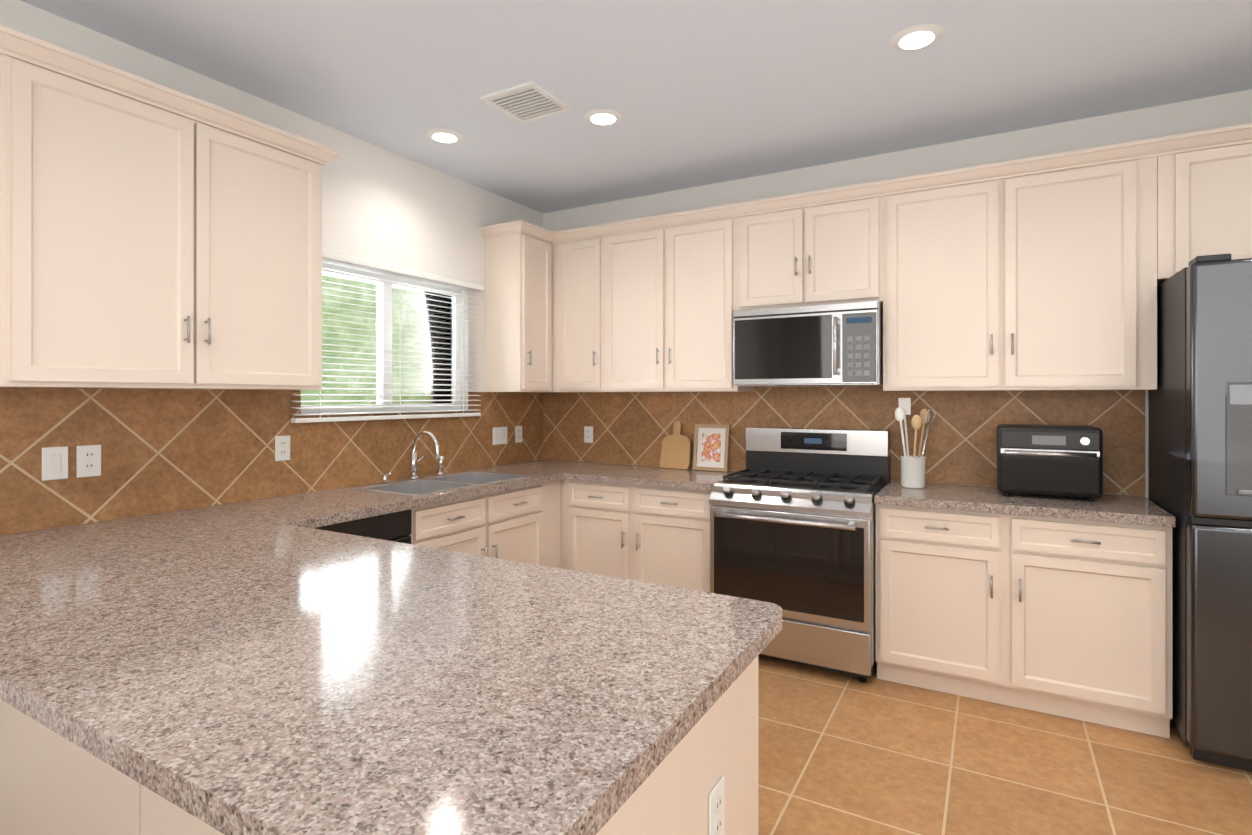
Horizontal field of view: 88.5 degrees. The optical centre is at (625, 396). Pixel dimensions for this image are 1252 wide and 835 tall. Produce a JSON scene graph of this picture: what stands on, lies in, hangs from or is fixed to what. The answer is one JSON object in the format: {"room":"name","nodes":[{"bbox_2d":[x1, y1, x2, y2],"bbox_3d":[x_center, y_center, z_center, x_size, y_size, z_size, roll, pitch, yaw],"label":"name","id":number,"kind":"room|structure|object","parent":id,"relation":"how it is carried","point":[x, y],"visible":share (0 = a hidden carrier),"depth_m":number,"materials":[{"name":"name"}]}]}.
{"room":"kitchen","nodes":[
{"label":"kitchen","id":0,"kind":"room"},
{"bbox_2d":[0,0,542,532],"bbox_3d":[-2.478,0.004,1.760,0.160,2.770,7.520,0,0,30],"label":"wall","id":1,"kind":"structure","parent":0,"point":[384,206],"depth_m":3.52,"materials":[{"name":"white paint"}]},
{"bbox_2d":[0,25,339,389],"bbox_3d":[-1.755,-0.573,2.502,0.357,1.085,1.195,0,0,30],"label":"upper cabinet","id":2,"kind":"object","parent":1,"relation":"attached to","point":[153,235],"visible":1,"depth_m":2.30,"materials":[{"name":"beige paint"}]},
{"bbox_2d":[0,388,542,535],"bbox_3d":[-1.485,0.223,3.332,0.006,0.504,3.470,0,0,30],"label":"backsplash","id":3,"kind":"structure","parent":1,"relation":"attached to","point":[166,450],"depth_m":2.75,"materials":[{"name":"tile"}]},
{"bbox_2d":[42,446,67,480],"bbox_3d":[-2.057,0.242,2.314,0.008,0.118,0.075,0,0,30],"label":"light switch","id":4,"kind":"object","parent":3,"relation":"attached to","point":[54,463],"visible":1,"depth_m":2.31,"materials":[{"name":"white plastic"}]},
{"bbox_2d":[77,445,100,477],"bbox_3d":[-2.007,0.242,2.401,0.007,0.118,0.075,0,0,30],"label":"electrical outlet","id":5,"kind":"object","parent":3,"relation":"attached to","point":[88,460],"visible":1,"depth_m":2.40,"materials":[{"name":"white plastic"}]},
{"bbox_2d":[275,435,289,460],"bbox_3d":[-1.633,0.247,3.057,0.007,0.118,0.075,0,0,30],"label":"electrical outlet","id":6,"kind":"object","parent":3,"relation":"attached to","point":[282,448],"visible":1,"depth_m":3.05,"materials":[{"name":"white plastic"}]},
{"bbox_2d":[493,427,506,444],"bbox_3d":[-0.863,0.271,4.408,0.008,0.118,0.150,0,0,30],"label":"light switch","id":7,"kind":"object","parent":3,"relation":"attached to","point":[499,435],"visible":1,"depth_m":4.40,"materials":[{"name":"white plastic"}]},
{"bbox_2d":[515,426,521,442],"bbox_3d":[-0.764,0.271,4.582,0.007,0.118,0.075,0,0,30],"label":"electrical outlet","id":8,"kind":"object","parent":3,"relation":"attached to","point":[518,434],"visible":1,"depth_m":4.57,"materials":[{"name":"white plastic"}]},
{"bbox_2d":[301,262,460,413],"bbox_3d":[-1.391,-0.302,3.697,0.060,0.785,1.160,0,0,30],"label":"window","id":9,"kind":"structure","parent":1,"relation":"in","point":[452,336],"depth_m":3.87,"materials":[{"name":"white plastic"}]},
{"bbox_2d":[291,249,482,422],"bbox_3d":[-1.274,-0.300,3.634,0.057,0.856,1.297,0,0,30],"label":"window blinds","id":10,"kind":"object","parent":9,"relation":"attached to","point":[336,257],"visible":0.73,"depth_m":3.57,"materials":[{"name":"white plastic"}]},
{"bbox_2d":[484,233,551,391],"bbox_3d":[-0.727,-0.554,4.341,0.323,1.050,0.313,0,0,30],"label":"upper cabinet","id":11,"kind":"object","parent":1,"relation":"attached to","point":[517,267],"depth_m":4.22,"materials":[{"name":"beige paint"}]},
{"bbox_2d":[479,123,1251,243],"bbox_3d":[1.107,-1.083,3.281,4.558,0.065,0.397,0,0,30],"label":"crown molding","id":12,"kind":"structure","parent":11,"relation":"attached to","point":[1193,141],"depth_m":3.26,"materials":[{"name":"beige paint"}]},
{"bbox_2d":[20,0,1251,213],"bbox_3d":[-0.402,-1.451,0.577,4.940,0.140,7.520,0,0,30],"label":"ceiling","id":13,"kind":"structure","parent":0,"point":[700,92],"depth_m":2.72,"materials":[{"name":"white paint"}]},
{"bbox_2d":[426,129,462,142],"bbox_3d":[-0.960,-1.374,3.405,0.190,0.010,0.190,0,0,30],"label":"recessed light","id":14,"kind":"object","parent":13,"relation":"in","point":[444,136],"visible":1,"depth_m":3.38,"materials":[{"name":"white plastic"}]},
{"bbox_2d":[480,81,570,122],"bbox_3d":[-0.467,-1.374,3.015,0.300,0.012,0.300,0,0,30],"label":"ceiling vent","id":15,"kind":"object","parent":13,"relation":"in","point":[527,102],"visible":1,"depth_m":3.00,"materials":[{"name":"white plastic"}]},
{"bbox_2d":[584,109,621,124],"bbox_3d":[-0.113,-1.374,3.175,0.190,0.010,0.190,0,0,30],"label":"recessed light","id":16,"kind":"object","parent":13,"relation":"in","point":[603,117],"visible":1,"depth_m":3.15,"materials":[{"name":"white plastic"}]},
{"bbox_2d":[890,24,943,50],"bbox_3d":[1.119,-1.375,2.473,0.190,0.010,0.190,0,0,30],"label":"recessed light","id":17,"kind":"object","parent":13,"relation":"in","point":[916,37],"visible":1,"depth_m":2.46,"materials":[{"name":"white plastic"}]},
{"bbox_2d":[543,89,1251,498],"bbox_3d":[1.491,0.005,3.734,4.780,2.770,0.160,0,0,30],"label":"wall","id":18,"kind":"structure","parent":0,"point":[1209,113],"depth_m":3.50,"materials":[{"name":"white paint"}]},
{"bbox_2d":[552,237,603,391],"bbox_3d":[-0.258,-0.554,4.451,0.422,1.050,0.323,0,0,30],"label":"upper cabinet","id":19,"kind":"object","parent":18,"relation":"attached to","point":[577,266],"depth_m":4.31,"materials":[{"name":"beige paint"}]},
{"bbox_2d":[604,217,753,391],"bbox_3d":[0.325,-0.555,4.118,0.921,1.050,0.323,0,0,30],"label":"upper cabinet","id":20,"kind":"object","parent":18,"relation":"attached to","point":[672,294],"depth_m":3.96,"materials":[{"name":"beige paint"}]},
{"bbox_2d":[740,196,883,309],"bbox_3d":[1.072,-0.790,3.692,0.799,0.580,0.323,0,0,30],"label":"upper cabinet","id":21,"kind":"object","parent":18,"relation":"attached to","point":[833,253],"depth_m":3.53,"materials":[{"name":"beige paint"}]},
{"bbox_2d":[733,300,882,385],"bbox_3d":[1.036,-0.278,3.628,0.781,0.432,0.467,0,0,30],"label":"microwave","id":22,"kind":"object","parent":21,"relation":"attached to","point":[837,344],"visible":1,"depth_m":3.45,"materials":[{"name":"silver metal"}]},
{"bbox_2d":[543,386,1144,495],"bbox_3d":[0.928,0.208,3.958,3.579,0.534,0.006,0,0,30],"label":"backsplash","id":23,"kind":"structure","parent":18,"relation":"attached to","point":[632,428],"depth_m":3.69,"materials":[{"name":"tile"}]},
{"bbox_2d":[584,426,592,442],"bbox_3d":[-0.270,0.276,4.633,0.075,0.118,0.007,0,0,30],"label":"electrical outlet","id":24,"kind":"object","parent":23,"relation":"attached to","point":[588,434],"visible":1,"depth_m":4.63,"materials":[{"name":"white plastic"}]},
{"bbox_2d":[883,157,1156,390],"bbox_3d":[1.908,-0.555,3.216,1.125,1.050,0.323,0,0,30],"label":"upper cabinet","id":25,"kind":"object","parent":18,"relation":"attached to","point":[1045,281],"depth_m":3.05,"materials":[{"name":"beige paint"}]},
{"bbox_2d":[1157,143,1251,285],"bbox_3d":[2.827,-0.798,2.692,0.986,0.565,0.323,0,0,30],"label":"upper cabinet","id":26,"kind":"object","parent":18,"relation":"attached to","point":[1204,202],"visible":0.75,"depth_m":2.73,"materials":[{"name":"beige paint"}]},
{"bbox_2d":[758,656,1251,834],"bbox_3d":[0.593,1.450,2.320,4.620,0.120,3.185,0,0,30],"label":"floor","id":27,"kind":"structure","parent":0,"point":[842,754],"depth_m":2.38,"materials":[{"name":"orange tile"}]},
{"bbox_2d":[314,509,411,543],"bbox_3d":[-1.373,0.953,2.844,0.625,0.871,0.607,0,0,30],"label":"dishwasher","id":28,"kind":"object","parent":27,"relation":"on","point":[395,526],"visible":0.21,"depth_m":2.83,"materials":[{"name":"black plastic"}]},
{"bbox_2d":[0,656,757,834],"bbox_3d":[-0.931,0.953,1.789,2.494,0.872,0.764,0,0,30],"label":"base cabinet","id":29,"kind":"object","parent":27,"relation":"on","point":[52,782],"visible":0.1,"depth_m":1.44,"materials":[{"name":"beige paint"}]},
{"bbox_2d":[0,504,275,559],"bbox_3d":[-1.787,0.496,2.110,0.390,0.040,1.050,0,0,30],"label":"countertop","id":30,"kind":"structure","parent":29,"relation":"on","point":[12,547],"depth_m":2.28,"materials":[{"name":"stone"}]},
{"bbox_2d":[0,462,606,567],"bbox_3d":[-1.201,0.496,3.168,0.660,0.040,3.471,0,0,30],"label":"countertop","id":31,"kind":"structure","parent":29,"relation":"on","point":[338,505],"depth_m":2.91,"materials":[{"name":"stone"}]},
{"bbox_2d":[382,431,443,483],"bbox_3d":[-1.138,0.335,3.636,0.229,0.281,0.434,0,0,30],"label":"faucet","id":32,"kind":"object","parent":31,"relation":"on","point":[414,460],"visible":1,"depth_m":3.66,"materials":[{"name":"silver metal"}]},
{"bbox_2d":[354,472,529,495],"bbox_3d":[-0.979,0.569,3.542,0.454,0.194,0.864,0,0,30],"label":"sink","id":33,"kind":"object","parent":31,"relation":"in","point":[425,486],"visible":0.31,"depth_m":3.59,"materials":[{"name":"silver metal"}]},
{"bbox_2d":[0,516,781,834],"bbox_3d":[-0.698,0.495,1.488,1.878,0.040,1.050,0,0,30],"label":"countertop","id":34,"kind":"structure","parent":29,"relation":"on","point":[274,666],"depth_m":1.10,"materials":[{"name":"stone"}]},
{"bbox_2d":[500,460,595,467],"bbox_3d":[-0.489,0.497,4.386,0.390,0.040,0.651,0,0,30],"label":"countertop","id":35,"kind":"structure","parent":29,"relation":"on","point":[538,463],"depth_m":4.49,"materials":[{"name":"stone"}]},
{"bbox_2d":[564,464,737,490],"bbox_3d":[0.201,0.496,3.994,0.958,0.040,0.646,0,0,30],"label":"countertop","id":36,"kind":"structure","parent":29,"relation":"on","point":[654,476],"depth_m":3.87,"materials":[{"name":"stone"}]},
{"bbox_2d":[660,421,690,468],"bbox_3d":[0.331,0.319,4.236,0.213,0.314,0.065,0,0,30],"label":"cutting board","id":37,"kind":"object","parent":36,"relation":"on","point":[676,450],"visible":0.91,"depth_m":4.23,"materials":[{"name":"brown wood"}]},
{"bbox_2d":[692,424,729,471],"bbox_3d":[0.546,0.328,4.118,0.235,0.295,0.061,0,0,30],"label":"picture frame","id":38,"kind":"object","parent":36,"relation":"on","point":[711,448],"visible":0.94,"depth_m":4.11,"materials":[{"name":"beige wood"}]},
{"bbox_2d":[708,775,724,834],"bbox_3d":[0.175,0.804,1.232,0.007,0.118,0.075,0,0,30],"label":"outlet","id":39,"kind":"object","parent":29,"relation":"attached to","point":[716,810],"visible":1,"depth_m":1.22,"materials":[{"name":"white plastic"}]},
{"bbox_2d":[409,480,560,567],"bbox_3d":[-0.940,0.953,3.644,0.641,0.872,1.203,0,0,30],"label":"base cabinet","id":40,"kind":"object","parent":27,"relation":"on","point":[523,524],"visible":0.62,"depth_m":3.53,"materials":[{"name":"beige paint"}]},
{"bbox_2d":[561,480,568,569],"bbox_3d":[-0.492,0.954,4.419,0.653,0.872,0.608,0,0,30],"label":"base cabinet","id":41,"kind":"object","parent":27,"relation":"on","point":[564,483],"depth_m":4.03,"materials":[{"name":"beige paint"}]},
{"bbox_2d":[569,480,710,592],"bbox_3d":[0.211,0.953,4.018,0.965,0.872,0.608,0,0,30],"label":"base cabinet","id":42,"kind":"object","parent":27,"relation":"on","point":[655,535],"depth_m":3.74,"materials":[{"name":"beige paint"}]},
{"bbox_2d":[709,427,890,682],"bbox_3d":[0.952,0.790,3.503,0.820,1.199,0.751,0,0,30],"label":"range","id":43,"kind":"object","parent":27,"relation":"on","point":[793,523],"visible":0.94,"depth_m":3.25,"materials":[{"name":"silver metal"}]},
{"bbox_2d":[876,504,1171,738],"bbox_3d":[1.831,0.953,3.076,1.118,0.872,0.641,0,0,30],"label":"base cabinet","id":44,"kind":"object","parent":27,"relation":"on","point":[1070,618],"visible":1,"depth_m":2.80,"materials":[{"name":"beige paint"}]},
{"bbox_2d":[874,481,1175,526],"bbox_3d":[1.832,0.496,3.076,1.120,0.040,0.626,0,0,30],"label":"countertop","id":45,"kind":"structure","parent":44,"relation":"on","point":[1129,509],"depth_m":2.90,"materials":[{"name":"stone"}]},
{"bbox_2d":[895,398,935,488],"bbox_3d":[1.510,0.242,3.354,0.194,0.467,0.128,0,0,30],"label":"utensil crock","id":46,"kind":"object","parent":45,"relation":"on","point":[913,469],"visible":1,"depth_m":3.33,"materials":[{"name":"white ceramic"}]},
{"bbox_2d":[997,424,1102,501],"bbox_3d":[2.007,0.308,3.065,0.410,0.334,0.351,0,0,30],"label":"air fryer oven","id":47,"kind":"object","parent":45,"relation":"on","point":[1060,460],"visible":1,"depth_m":2.95,"materials":[{"name":"black plastic"}]},
{"bbox_2d":[1148,253,1251,771],"bbox_3d":[2.685,0.432,2.489,0.912,1.914,0.760,0,0,30],"label":"refrigerator","id":48,"kind":"object","parent":27,"relation":"on","point":[1200,443],"visible":0.98,"depth_m":2.37,"materials":[{"name":"black metal"}]},
{"label":"outside","id":49,"kind":"structure","parent":0,"visible":0},
{"bbox_3d":[-7.705,1.553,8.884,15.700,0.280,28.000,0,0,30],"label":"ground","id":50,"kind":"structure","parent":49,"visible":0},
{"bbox_2d":[301,273,427,404],"bbox_3d":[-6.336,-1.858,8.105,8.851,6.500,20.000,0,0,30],"label":"tree","id":51,"kind":"object","parent":50,"relation":"on","point":[348,324],"depth_m":6.16,"materials":[{"name":"green plant"}]}
]}

